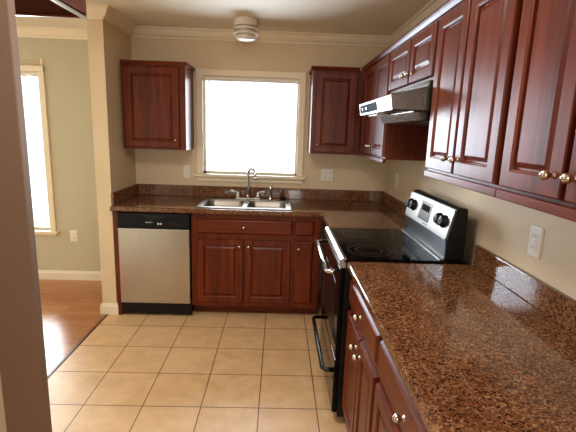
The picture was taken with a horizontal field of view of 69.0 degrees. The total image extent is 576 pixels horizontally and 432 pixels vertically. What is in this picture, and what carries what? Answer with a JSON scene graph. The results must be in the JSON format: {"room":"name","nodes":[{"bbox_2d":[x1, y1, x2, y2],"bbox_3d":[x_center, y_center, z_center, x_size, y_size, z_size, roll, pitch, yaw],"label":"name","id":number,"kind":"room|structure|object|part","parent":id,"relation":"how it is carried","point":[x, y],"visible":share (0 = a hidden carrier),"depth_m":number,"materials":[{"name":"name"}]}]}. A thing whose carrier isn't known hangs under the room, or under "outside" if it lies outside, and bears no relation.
{"room":"kitchen","nodes":[
{"label":"kitchen","id":0,"kind":"room"},
{"bbox_2d":[0,376,6,431],"bbox_3d":[-3.138,-0.097,1.718,3.812,2.350,0.069,2,11,-1],"label":"wall partition","id":1,"kind":"structure","parent":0,"point":[2,412],"depth_m":1.92,"materials":[{"name":"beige paint"}]},
{"bbox_2d":[0,0,51,431],"bbox_3d":[-1.145,-0.028,1.711,0.180,2.350,0.045,2,11,-1],"label":"wall","id":2,"kind":"structure","parent":0,"point":[23,368],"depth_m":1.74,"materials":[{"name":"beige paint"}]},
{"bbox_2d":[18,37,100,270],"bbox_3d":[-3.296,-0.566,4.032,3.585,2.350,0.180,2,11,-1],"label":"wall","id":3,"kind":"structure","parent":0,"point":[65,61],"depth_m":3.96,"materials":[{"name":"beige paint"}]},
{"bbox_2d":[20,58,42,65],"bbox_3d":[-2.764,-1.379,3.758,1.087,0.115,0.057,2,11,-1],"label":"curtain rod","id":4,"kind":"object","parent":3,"relation":"attached to","point":[41,60],"visible":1,"depth_m":3.75,"materials":[{"name":"beige paint"}]},
{"bbox_2d":[20,65,58,235],"bbox_3d":[-2.735,-0.603,3.964,1.040,1.585,0.140,2,11,-1],"label":"window","id":5,"kind":"structure","parent":3,"relation":"in","point":[28,68],"depth_m":3.94,"materials":[{"name":"beige paint"}]},
{"bbox_2d":[21,71,37,102],"bbox_3d":[-2.724,-1.026,3.890,0.889,0.620,0.037,2,11,-1],"label":"window blind","id":6,"kind":"object","parent":5,"relation":"attached to","point":[24,74],"visible":0.56,"depth_m":3.83,"materials":[{"name":"plastic"}]},
{"bbox_3d":[-2.739,-0.613,4.013,0.895,1.485,0.040,2,11,-1],"label":"frame","id":7,"kind":"part","parent":5,"relation":"part of","materials":[{"name":"white paint"}]},
{"bbox_3d":[-2.760,0.144,4.083,1.040,0.026,0.080,2,11,-1],"label":"sill","id":8,"kind":"part","parent":5,"relation":"part of","materials":[{"name":"beige paint"}]},
{"bbox_2d":[70,230,77,241],"bbox_3d":[-2.102,0.198,4.112,0.072,0.115,0.010,2,11,-1],"label":"wall outlet","id":9,"kind":"object","parent":3,"relation":"attached to","point":[73,233],"visible":1,"depth_m":4.11,"materials":[{"name":"white plastic"}]},
{"bbox_2d":[47,314,107,377],"bbox_3d":[-1.435,1.411,0.457,0.024,0.004,6.100,2,11,-1],"label":"trim","id":10,"kind":"structure","parent":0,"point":[105,315],"depth_m":2.91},
{"bbox_2d":[38,270,118,314],"bbox_3d":[-3.259,0.637,3.783,3.716,0.092,0.786,2,11,-1],"label":"baseboard","id":11,"kind":"structure","parent":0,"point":[105,308],"depth_m":4.18,"materials":[{"name":"white paint"}]},
{"bbox_2d":[86,19,135,302],"bbox_3d":[-1.438,-0.412,3.579,0.115,2.350,0.700,2,11,-1],"label":"wall","id":12,"kind":"structure","parent":0,"point":[115,167],"depth_m":3.27,"materials":[{"name":"beige paint"}]},
{"bbox_2d":[111,184,137,204],"bbox_3d":[-1.373,-0.190,3.552,0.020,0.100,0.597,2,11,-1],"label":"backsplash","id":13,"kind":"structure","parent":12,"relation":"attached to","point":[118,196],"depth_m":3.49,"materials":[{"name":"brown stone"}]},
{"bbox_2d":[39,279,347,431],"bbox_3d":[-2.059,1.355,0.892,6.211,0.100,7.200,2,11,-1],"label":"floor","id":14,"kind":"structure","parent":0,"point":[198,371],"depth_m":2.69,"materials":[{"name":"beige tile"}]},
{"bbox_2d":[113,211,122,314],"bbox_3d":[-1.371,0.329,3.649,0.030,0.874,0.577,2,11,-1],"label":"filler panel","id":15,"kind":"object","parent":14,"relation":"on","point":[115,212],"visible":0.21,"depth_m":3.37,"materials":[{"name":"brown wood"}]},
{"bbox_2d":[117,211,194,313],"bbox_3d":[-1.069,0.345,3.625,0.566,0.872,0.582,2,11,-1],"label":"dishwasher","id":16,"kind":"object","parent":14,"relation":"on","point":[155,248],"visible":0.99,"depth_m":3.34,"materials":[{"name":"silver metal"}]},
{"bbox_3d":[-1.052,0.036,3.283,0.562,0.122,0.031,2,11,-1],"label":"control panel","id":17,"kind":"part","parent":16,"relation":"part of","materials":[{"name":"black plastic"}]},
{"bbox_3d":[-1.064,0.403,3.358,0.558,0.620,0.028,2,11,-1],"label":"door","id":18,"kind":"part","parent":16,"relation":"part of","materials":[{"name":"metal"}]},
{"bbox_2d":[191,213,293,312],"bbox_3d":[-0.376,0.361,3.656,0.812,0.874,0.644,2,11,-1],"label":"base cabinet","id":19,"kind":"object","parent":14,"relation":"on","point":[241,263],"visible":0.99,"depth_m":3.37,"materials":[{"name":"brown wood"}]},
{"bbox_3d":[-0.548,0.443,3.385,0.369,0.532,0.020,2,11,-1],"label":"door","id":20,"kind":"part","parent":19,"relation":"part of","materials":[{"name":"brown wood"}]},
{"bbox_3d":[-0.341,0.087,3.318,0.758,0.122,0.020,2,11,-1],"label":"drawer","id":21,"kind":"part","parent":19,"relation":"part of","materials":[{"name":"brown wood"}]},
{"bbox_3d":[-0.167,0.454,3.395,0.369,0.532,0.020,2,11,-1],"label":"door","id":22,"kind":"part","parent":19,"relation":"part of","materials":[{"name":"brown wood"}]},
{"bbox_2d":[290,216,320,313],"bbox_3d":[0.138,0.376,3.669,0.215,0.874,0.644,2,11,-1],"label":"base cabinet","id":23,"kind":"object","parent":14,"relation":"on","point":[305,265],"visible":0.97,"depth_m":3.39,"materials":[{"name":"brown wood"}]},
{"bbox_3d":[0.120,0.463,3.402,0.154,0.532,0.020,2,11,-1],"label":"door","id":24,"kind":"part","parent":23,"relation":"part of","materials":[{"name":"brown wood"}]},
{"bbox_3d":[0.132,0.101,3.330,0.154,0.122,0.020,2,11,-1],"label":"drawer","id":25,"kind":"part","parent":23,"relation":"part of","materials":[{"name":"brown wood"}]},
{"bbox_2d":[321,224,326,308],"bbox_3d":[0.583,0.500,3.127,0.590,0.874,0.585,2,11,-1],"label":"base cabinet","id":26,"kind":"object","parent":14,"relation":"on","point":[325,224],"visible":0.04,"depth_m":3.40,"materials":[{"name":"brown wood"}]},
{"bbox_2d":[110,184,406,228],"bbox_3d":[-0.236,-0.081,3.298,2.286,0.138,1.181,2,11,-1],"label":"countertop","id":27,"kind":"structure","parent":26,"relation":"on","point":[337,208],"depth_m":3.54,"materials":[{"name":"brown stone"}]},
{"bbox_2d":[196,197,290,209],"bbox_3d":[-0.359,-0.026,3.575,0.756,0.174,0.504,2,11,-1],"label":"sink","id":28,"kind":"object","parent":27,"relation":"in","point":[208,202],"visible":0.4,"depth_m":3.70,"materials":[{"name":"metal"}]},
{"bbox_3d":[-0.535,-0.024,3.541,0.321,0.171,0.368,2,11,-1],"label":"bowl","id":29,"kind":"part","parent":28,"relation":"part of","materials":[{"name":"metal"}]},
{"bbox_3d":[-0.181,-0.013,3.550,0.321,0.171,0.368,2,11,-1],"label":"bowl","id":30,"kind":"part","parent":28,"relation":"part of","materials":[{"name":"metal"}]},
{"bbox_2d":[268,185,272,199],"bbox_3d":[-0.158,-0.209,3.748,0.040,0.130,0.046,2,11,-1],"label":"sprayer","id":31,"kind":"object","parent":28,"relation":"on","point":[270,186],"visible":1,"depth_m":3.74,"materials":[{"name":"silver metal"}]},
{"bbox_2d":[342,279,381,431],"bbox_3d":[0.581,0.757,1.845,0.644,0.874,0.617,2,11,-1],"label":"base cabinet","id":32,"kind":"object","parent":14,"relation":"on","point":[363,338],"visible":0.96,"depth_m":1.76,"materials":[{"name":"brown wood"}]},
{"bbox_3d":[0.299,0.754,1.979,0.020,0.532,0.301,2,11,-1],"label":"door","id":33,"kind":"part","parent":32,"relation":"part of","materials":[{"name":"brown wood"}]},
{"bbox_3d":[0.281,0.572,1.827,0.034,0.025,0.025,2,11,-1],"label":"knob","id":34,"kind":"part","parent":32,"relation":"part of","materials":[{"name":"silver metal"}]},
{"bbox_3d":[0.283,0.589,1.742,0.034,0.025,0.025,2,11,-1],"label":"knob","id":35,"kind":"part","parent":32,"relation":"part of","materials":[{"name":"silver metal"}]},
{"bbox_3d":[0.287,0.425,1.748,0.034,0.025,0.025,2,11,-1],"label":"knob","id":36,"kind":"part","parent":32,"relation":"part of","materials":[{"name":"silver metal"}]},
{"bbox_3d":[0.314,0.420,1.770,0.020,0.122,0.581,2,11,-1],"label":"drawer","id":37,"kind":"part","parent":32,"relation":"part of","materials":[{"name":"brown wood"}]},
{"bbox_3d":[0.305,0.813,1.688,0.020,0.532,0.266,2,11,-1],"label":"door","id":38,"kind":"part","parent":32,"relation":"part of","materials":[{"name":"brown wood"}]},
{"bbox_2d":[312,189,467,421],"bbox_3d":[0.529,0.470,2.461,0.720,1.190,0.697,2,11,-1],"label":"range","id":39,"kind":"object","parent":14,"relation":"on","point":[434,232],"visible":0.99,"depth_m":2.23,"materials":[{"name":"black metal"}]},
{"bbox_3d":[0.199,0.742,2.510,0.072,0.025,0.662,2,11,-1],"label":"drawer handle","id":40,"kind":"part","parent":39,"relation":"part of","materials":[{"name":"black metal"}]},
{"bbox_3d":[0.215,0.219,2.405,0.076,0.022,0.619,2,11,-1],"label":"door handle","id":41,"kind":"part","parent":39,"relation":"part of","materials":[{"name":"silver metal"}]},
{"bbox_3d":[0.242,0.824,2.527,0.028,0.303,0.689,2,11,-1],"label":"storage drawer","id":42,"kind":"part","parent":39,"relation":"part of","materials":[{"name":"black metal"}]},
{"bbox_3d":[0.256,0.430,2.448,0.028,0.487,0.689,2,11,-1],"label":"oven door","id":43,"kind":"part","parent":39,"relation":"part of","materials":[{"name":"black glass"}]},
{"bbox_3d":[0.262,0.162,2.394,0.034,0.051,0.697,2,11,-1],"label":"trim","id":44,"kind":"part","parent":39,"relation":"part of","materials":[{"name":"metal"}]},
{"bbox_2d":[330,227,455,263],"bbox_3d":[0.543,0.160,2.399,0.563,0.024,0.697,2,11,-1],"label":"cooktop","id":45,"kind":"object","parent":39,"relation":"in","point":[401,245],"depth_m":2.28,"materials":[{"name":"black glass"}]},
{"bbox_3d":[0.768,-0.081,2.649,0.038,0.068,0.068,2,11,-1],"label":"knob","id":46,"kind":"part","parent":39,"relation":"part of","materials":[{"name":"black plastic"}]},
{"bbox_3d":[0.769,-0.068,2.585,0.038,0.068,0.068,2,11,-1],"label":"knob","id":47,"kind":"part","parent":39,"relation":"part of","materials":[{"name":"black plastic"}]},
{"bbox_3d":[0.757,0.148,2.409,0.022,0.010,0.673,2,11,-1],"label":"trim","id":48,"kind":"part","parent":39,"relation":"part of","materials":[{"name":"metal"}]},
{"bbox_3d":[0.788,-0.019,2.375,0.043,0.150,0.671,2,11,-1],"label":"control panel","id":49,"kind":"part","parent":39,"relation":"part of","materials":[{"name":"metal"}]},
{"bbox_3d":[0.777,0.013,2.179,0.038,0.068,0.068,2,11,-1],"label":"knob","id":50,"kind":"part","parent":39,"relation":"part of","materials":[{"name":"black plastic"}]},
{"bbox_3d":[0.778,0.026,2.115,0.038,0.068,0.068,2,11,-1],"label":"knob","id":51,"kind":"part","parent":39,"relation":"part of","materials":[{"name":"black plastic"}]},
{"bbox_2d":[372,340,427,431],"bbox_3d":[0.593,0.885,1.209,0.644,0.874,0.676,2,11,-1],"label":"base cabinet","id":52,"kind":"object","parent":14,"relation":"on","point":[394,410],"visible":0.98,"depth_m":1.28,"materials":[{"name":"brown wood"}]},
{"bbox_3d":[0.311,0.877,1.371,0.020,0.532,0.317,2,11,-1],"label":"door","id":53,"kind":"part","parent":52,"relation":"part of","materials":[{"name":"brown wood"}]},
{"bbox_3d":[0.299,0.548,1.135,0.034,0.025,0.025,2,11,-1],"label":"knob","id":54,"kind":"part","parent":52,"relation":"part of","materials":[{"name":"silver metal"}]},
{"bbox_2d":[347,245,575,431],"bbox_3d":[0.622,0.327,1.411,0.641,0.138,1.301,2,11,-1],"label":"countertop","id":55,"kind":"structure","parent":52,"relation":"on","point":[486,345],"depth_m":1.28,"materials":[{"name":"brown stone"}]},
{"bbox_2d":[16,0,430,35],"bbox_3d":[-1.988,-1.044,0.401,6.231,0.100,7.220,2,11,-1],"label":"ceiling","id":56,"kind":"structure","parent":0,"point":[358,17],"depth_m":3.04,"materials":[{"name":"paint"}]},
{"bbox_2d":[14,0,86,19],"bbox_3d":[-1.288,-1.103,1.846,0.562,0.302,0.493,2,11,-1],"label":"upper cabinet","id":57,"kind":"object","parent":56,"relation":"hanging from","point":[33,8],"visible":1,"depth_m":2.02,"materials":[{"name":"brown wood"}]},
{"bbox_3d":[-1.295,-0.974,1.872,0.527,0.008,0.460,2,11,-1],"label":"underside panel","id":58,"kind":"part","parent":57,"relation":"part of","materials":[{"name":"brown wood"}]},
{"bbox_3d":[-1.294,-0.968,1.872,0.560,0.020,0.492,2,11,-1],"label":"rail","id":59,"kind":"part","parent":57,"relation":"part of","materials":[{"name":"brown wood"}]},
{"bbox_3d":[-1.021,-0.952,1.881,0.018,0.010,0.493,2,11,-1],"label":"edge trim","id":60,"kind":"part","parent":57,"relation":"part of","materials":[{"name":"wood"}]},
{"bbox_2d":[233,16,258,41],"bbox_3d":[-0.321,-1.416,3.194,0.196,0.158,0.196,2,11,-1],"label":"ceiling light","id":61,"kind":"object","parent":56,"relation":"attached to","point":[245,28],"visible":1,"depth_m":3.13,"materials":[{"name":"white glass"}]},
{"bbox_2d":[235,35,255,41],"bbox_3d":[-0.323,-1.353,3.207,0.160,0.030,0.160,2,11,-1],"label":"diffuser","id":62,"kind":"object","parent":61,"relation":"attached to","point":[243,38],"depth_m":3.16,"materials":[{"name":"white glass"}]},
{"bbox_3d":[-0.321,-1.404,3.197,0.120,0.074,0.120,2,11,-1],"label":"glass","id":63,"kind":"part","parent":61,"relation":"part of","materials":[{"name":"beige glass"}]},
{"bbox_2d":[17,0,447,46],"bbox_3d":[-1.990,-0.948,0.374,5.991,0.078,6.890,2,11,-1],"label":"trim","id":64,"kind":"structure","parent":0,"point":[106,13],"depth_m":3.56,"materials":[{"name":"beige paint"}]},
{"bbox_2d":[230,167,265,199],"bbox_3d":[-0.354,-0.285,3.692,0.314,0.287,0.122,2,11,-1],"label":"faucet","id":65,"kind":"object","parent":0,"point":[257,197],"visible":1,"depth_m":3.73,"materials":[{"name":"silver metal"}]},
{"bbox_3d":[-0.473,-0.202,3.742,0.085,0.072,0.033,-1,12,-12],"label":"handle","id":66,"kind":"part","parent":65,"relation":"part of","materials":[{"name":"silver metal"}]},
{"bbox_3d":[-0.359,-0.159,3.757,0.230,0.014,0.044,2,11,-1],"label":"plate","id":67,"kind":"part","parent":65,"relation":"part of","materials":[{"name":"silver metal"}]},
{"bbox_3d":[-0.324,-0.289,3.689,0.035,0.277,0.138,-6,14,-36],"label":"spout","id":68,"kind":"part","parent":65,"relation":"part of","materials":[{"name":"silver metal"}]},
{"bbox_3d":[-0.243,-0.195,3.748,0.085,0.072,0.033,4,11,10],"label":"handle","id":69,"kind":"part","parent":65,"relation":"part of","materials":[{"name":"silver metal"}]},
{"bbox_2d":[131,37,387,292],"bbox_3d":[-0.181,-0.433,3.895,2.411,2.350,0.120,2,11,-1],"label":"wall","id":70,"kind":"structure","parent":0,"point":[153,166],"depth_m":3.67,"materials":[{"name":"beige paint"}]},
{"bbox_2d":[119,59,194,149],"bbox_3d":[-1.080,-0.916,3.525,0.524,0.693,0.372,2,11,-1],"label":"upper cabinet","id":71,"kind":"object","parent":70,"relation":"attached to","point":[158,96],"visible":1,"depth_m":3.39,"materials":[{"name":"brown wood"}]},
{"bbox_3d":[-1.100,-0.875,3.388,0.444,0.637,0.020,2,11,-1],"label":"door","id":72,"kind":"part","parent":71,"relation":"part of","materials":[{"name":"brown wood"}]},
{"bbox_3d":[-1.069,-1.243,3.475,0.524,0.032,0.342,2,11,-1],"label":"moulding","id":73,"kind":"part","parent":71,"relation":"part of","materials":[{"name":"brown wood"}]},
{"bbox_2d":[183,165,189,178],"bbox_3d":[-0.922,-0.400,3.820,0.062,0.120,0.011,2,11,-1],"label":"light switch","id":74,"kind":"object","parent":70,"relation":"attached to","point":[186,168],"visible":1,"depth_m":3.82,"materials":[{"name":"white plastic"}]},
{"bbox_2d":[194,68,306,183],"bbox_3d":[-0.333,-0.794,3.778,1.006,0.980,0.140,2,11,-1],"label":"window","id":75,"kind":"structure","parent":70,"relation":"in","point":[296,177],"depth_m":3.77,"materials":[{"name":"beige paint"}]},
{"bbox_3d":[-0.346,-0.362,3.834,1.006,0.026,0.080,2,11,-1],"label":"sill","id":76,"kind":"part","parent":75,"relation":"part of","materials":[{"name":"beige paint"}]},
{"bbox_2d":[203,76,299,146],"bbox_3d":[-0.331,-0.919,3.759,0.851,0.620,0.037,2,11,-1],"label":"window blind","id":77,"kind":"object","parent":75,"relation":"attached to","point":[206,78],"visible":1,"depth_m":3.70,"materials":[{"name":"plastic"}]},
{"bbox_2d":[138,184,382,201],"bbox_3d":[-0.247,-0.214,3.863,2.243,0.100,0.020,2,11,-1],"label":"backsplash","id":78,"kind":"structure","parent":70,"relation":"attached to","point":[143,189],"depth_m":3.85,"materials":[{"name":"brown stone"}]},
{"bbox_2d":[321,169,333,180],"bbox_3d":[0.361,-0.376,3.850,0.112,0.115,0.010,2,11,-1],"label":"wall outlet","id":79,"kind":"object","parent":70,"relation":"attached to","point":[326,174],"visible":1,"depth_m":3.85,"materials":[{"name":"white plastic"}]},
{"bbox_2d":[307,66,363,154],"bbox_3d":[0.387,-0.881,3.560,0.422,0.694,0.372,2,11,-1],"label":"upper cabinet","id":80,"kind":"object","parent":70,"relation":"attached to","point":[336,92],"visible":0.99,"depth_m":3.42,"materials":[{"name":"brown wood"}]},
{"bbox_3d":[0.380,-1.209,3.509,0.387,0.032,0.342,2,11,-1],"label":"moulding","id":81,"kind":"part","parent":80,"relation":"part of","materials":[{"name":"brown wood"}]},
{"bbox_2d":[385,160,575,299],"bbox_3d":[1.027,0.273,0.581,0.120,2.350,6.700,2,11,-1],"label":"wall","id":82,"kind":"structure","parent":0,"point":[501,227],"depth_m":1.81,"materials":[{"name":"beige paint"}]},
{"bbox_2d":[357,46,428,162],"bbox_3d":[0.744,-0.756,3.001,0.372,0.696,0.887,2,11,-1],"label":"upper cabinet","id":83,"kind":"object","parent":82,"relation":"attached to","point":[379,142],"visible":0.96,"depth_m":2.64,"materials":[{"name":"brown wood"}]},
{"bbox_3d":[0.600,-0.780,3.112,0.020,0.618,0.394,2,11,-1],"label":"door","id":84,"kind":"part","parent":83,"relation":"part of","materials":[{"name":"brown wood"}]},
{"bbox_3d":[0.595,-0.432,3.063,0.020,0.026,0.887,2,11,-1],"label":"light rail","id":85,"kind":"part","parent":83,"relation":"part of","materials":[{"name":"brown wood"}]},
{"bbox_3d":[0.617,-1.085,2.932,0.036,0.032,0.887,2,11,-1],"label":"moulding","id":86,"kind":"part","parent":83,"relation":"part of","materials":[{"name":"brown wood"}]},
{"bbox_3d":[0.607,-0.706,2.741,0.020,0.618,0.335,2,11,-1],"label":"door","id":87,"kind":"part","parent":83,"relation":"part of","materials":[{"name":"brown wood"}]},
{"bbox_2d":[382,191,406,216],"bbox_3d":[0.895,-0.067,3.322,0.020,0.100,1.181,2,11,-1],"label":"backsplash","id":88,"kind":"structure","parent":82,"relation":"attached to","point":[399,206],"depth_m":3.47,"materials":[{"name":"brown stone"}]},
{"bbox_2d":[395,174,398,187],"bbox_3d":[0.906,-0.293,3.501,0.010,0.115,0.072,2,11,-1],"label":"wall outlet","id":89,"kind":"object","parent":82,"relation":"attached to","point":[397,175],"visible":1,"depth_m":3.49,"materials":[{"name":"white plastic"}]},
{"bbox_2d":[388,9,442,93],"bbox_3d":[0.766,-0.796,2.147,0.372,0.281,0.768,2,11,-1],"label":"upper cabinet","id":90,"kind":"object","parent":82,"relation":"attached to","point":[413,58],"visible":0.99,"depth_m":2.04,"materials":[{"name":"brown wood"}]},
{"bbox_2d":[359,80,433,125],"bbox_3d":[0.689,-0.571,2.196,0.504,0.181,0.745,2,11,-1],"label":"range hood","id":91,"kind":"object","parent":90,"relation":"attached to","point":[411,105],"visible":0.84,"depth_m":1.87,"materials":[{"name":"metal"}]},
{"bbox_3d":[0.442,-0.596,2.316,0.012,0.044,0.430,2,11,-1],"label":"control panel","id":92,"kind":"part","parent":91,"relation":"part of","materials":[{"name":"grey plastic"}]},
{"bbox_2d":[369,114,388,116],"bbox_3d":[0.508,-0.565,2.359,0.065,0.006,0.220,2,11,-1],"label":"lamp","id":93,"kind":"object","parent":91,"relation":"attached to","point":[371,115],"depth_m":2.31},
{"bbox_3d":[0.621,-0.821,2.316,0.020,0.225,0.394,2,11,-1],"label":"door","id":94,"kind":"part","parent":90,"relation":"part of","materials":[{"name":"brown wood"}]},
{"bbox_3d":[0.632,-0.922,2.119,0.036,0.032,0.768,2,11,-1],"label":"moulding","id":95,"kind":"part","parent":90,"relation":"part of","materials":[{"name":"brown wood"}]},
{"bbox_3d":[0.628,-0.746,1.945,0.020,0.225,0.335,2,11,-1],"label":"door","id":96,"kind":"part","parent":90,"relation":"part of","materials":[{"name":"brown wood"}]},
{"bbox_2d":[424,0,522,196],"bbox_3d":[0.772,-0.454,1.501,0.372,0.696,0.630,2,11,-1],"label":"upper cabinet","id":97,"kind":"object","parent":82,"relation":"attached to","point":[477,43],"visible":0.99,"depth_m":1.42,"materials":[{"name":"brown wood"}]},
{"bbox_3d":[0.594,-0.219,1.589,0.034,0.025,0.025,2,11,-1],"label":"knob","id":98,"kind":"part","parent":97,"relation":"part of","materials":[{"name":"gold metal"}]},
{"bbox_3d":[0.627,-0.486,1.650,0.020,0.618,0.291,2,11,-1],"label":"door","id":99,"kind":"part","parent":97,"relation":"part of","materials":[{"name":"brown wood"}]},
{"bbox_3d":[0.646,-0.784,1.432,0.036,0.032,0.630,2,11,-1],"label":"moulding","id":100,"kind":"part","parent":97,"relation":"part of","materials":[{"name":"brown wood"}]},
{"bbox_3d":[0.596,-0.203,1.510,0.034,0.025,0.025,2,11,-1],"label":"knob","id":101,"kind":"part","parent":97,"relation":"part of","materials":[{"name":"gold metal"}]},
{"bbox_3d":[0.623,-0.130,1.563,0.020,0.026,0.630,2,11,-1],"label":"light rail","id":102,"kind":"part","parent":97,"relation":"part of","materials":[{"name":"brown wood"}]},
{"bbox_3d":[0.633,-0.426,1.349,0.020,0.618,0.298,2,11,-1],"label":"door","id":103,"kind":"part","parent":97,"relation":"part of","materials":[{"name":"brown wood"}]},
{"bbox_2d":[473,245,575,334],"bbox_3d":[0.932,0.317,1.415,0.020,0.100,1.301,2,11,-1],"label":"backsplash","id":104,"kind":"structure","parent":82,"relation":"attached to","point":[549,300],"depth_m":1.59,"materials":[{"name":"brown stone"}]},
{"bbox_2d":[495,0,575,221],"bbox_3d":[0.784,-0.333,0.896,0.372,0.696,0.600,2,11,-1],"label":"upper cabinet","id":105,"kind":"object","parent":82,"relation":"attached to","point":[538,168],"visible":1,"depth_m":1.03,"materials":[{"name":"brown wood"}]},
{"bbox_3d":[0.635,-0.008,0.959,0.020,0.026,0.600,2,11,-1],"label":"light rail","id":106,"kind":"part","parent":105,"relation":"part of","materials":[{"name":"brown wood"}]},
{"bbox_3d":[0.606,-0.097,0.981,0.034,0.025,0.025,2,11,-1],"label":"knob","id":107,"kind":"part","parent":105,"relation":"part of","materials":[{"name":"gold metal"}]},
{"bbox_3d":[0.607,-0.082,0.907,0.034,0.025,0.025,2,11,-1],"label":"knob","id":108,"kind":"part","parent":105,"relation":"part of","materials":[{"name":"gold metal"}]},
{"bbox_3d":[0.645,-0.306,0.752,0.020,0.618,0.281,2,11,-1],"label":"door","id":109,"kind":"part","parent":105,"relation":"part of","materials":[{"name":"brown wood"}]},
{"bbox_2d":[527,224,543,259],"bbox_3d":[0.942,0.098,1.601,0.010,0.120,0.076,2,11,-1],"label":"wall outlet","id":110,"kind":"object","parent":82,"relation":"attached to","point":[536,232],"visible":1,"depth_m":1.59,"materials":[{"name":"white plastic"}]},
{"bbox_2d":[530,232,537,250],"bbox_3d":[0.940,0.098,1.601,0.004,0.068,0.034,2,11,-1],"label":"socket","id":111,"kind":"object","parent":110,"relation":"attached to","point":[533,235],"depth_m":1.60,"materials":[{"name":"white plastic"}]}
]}

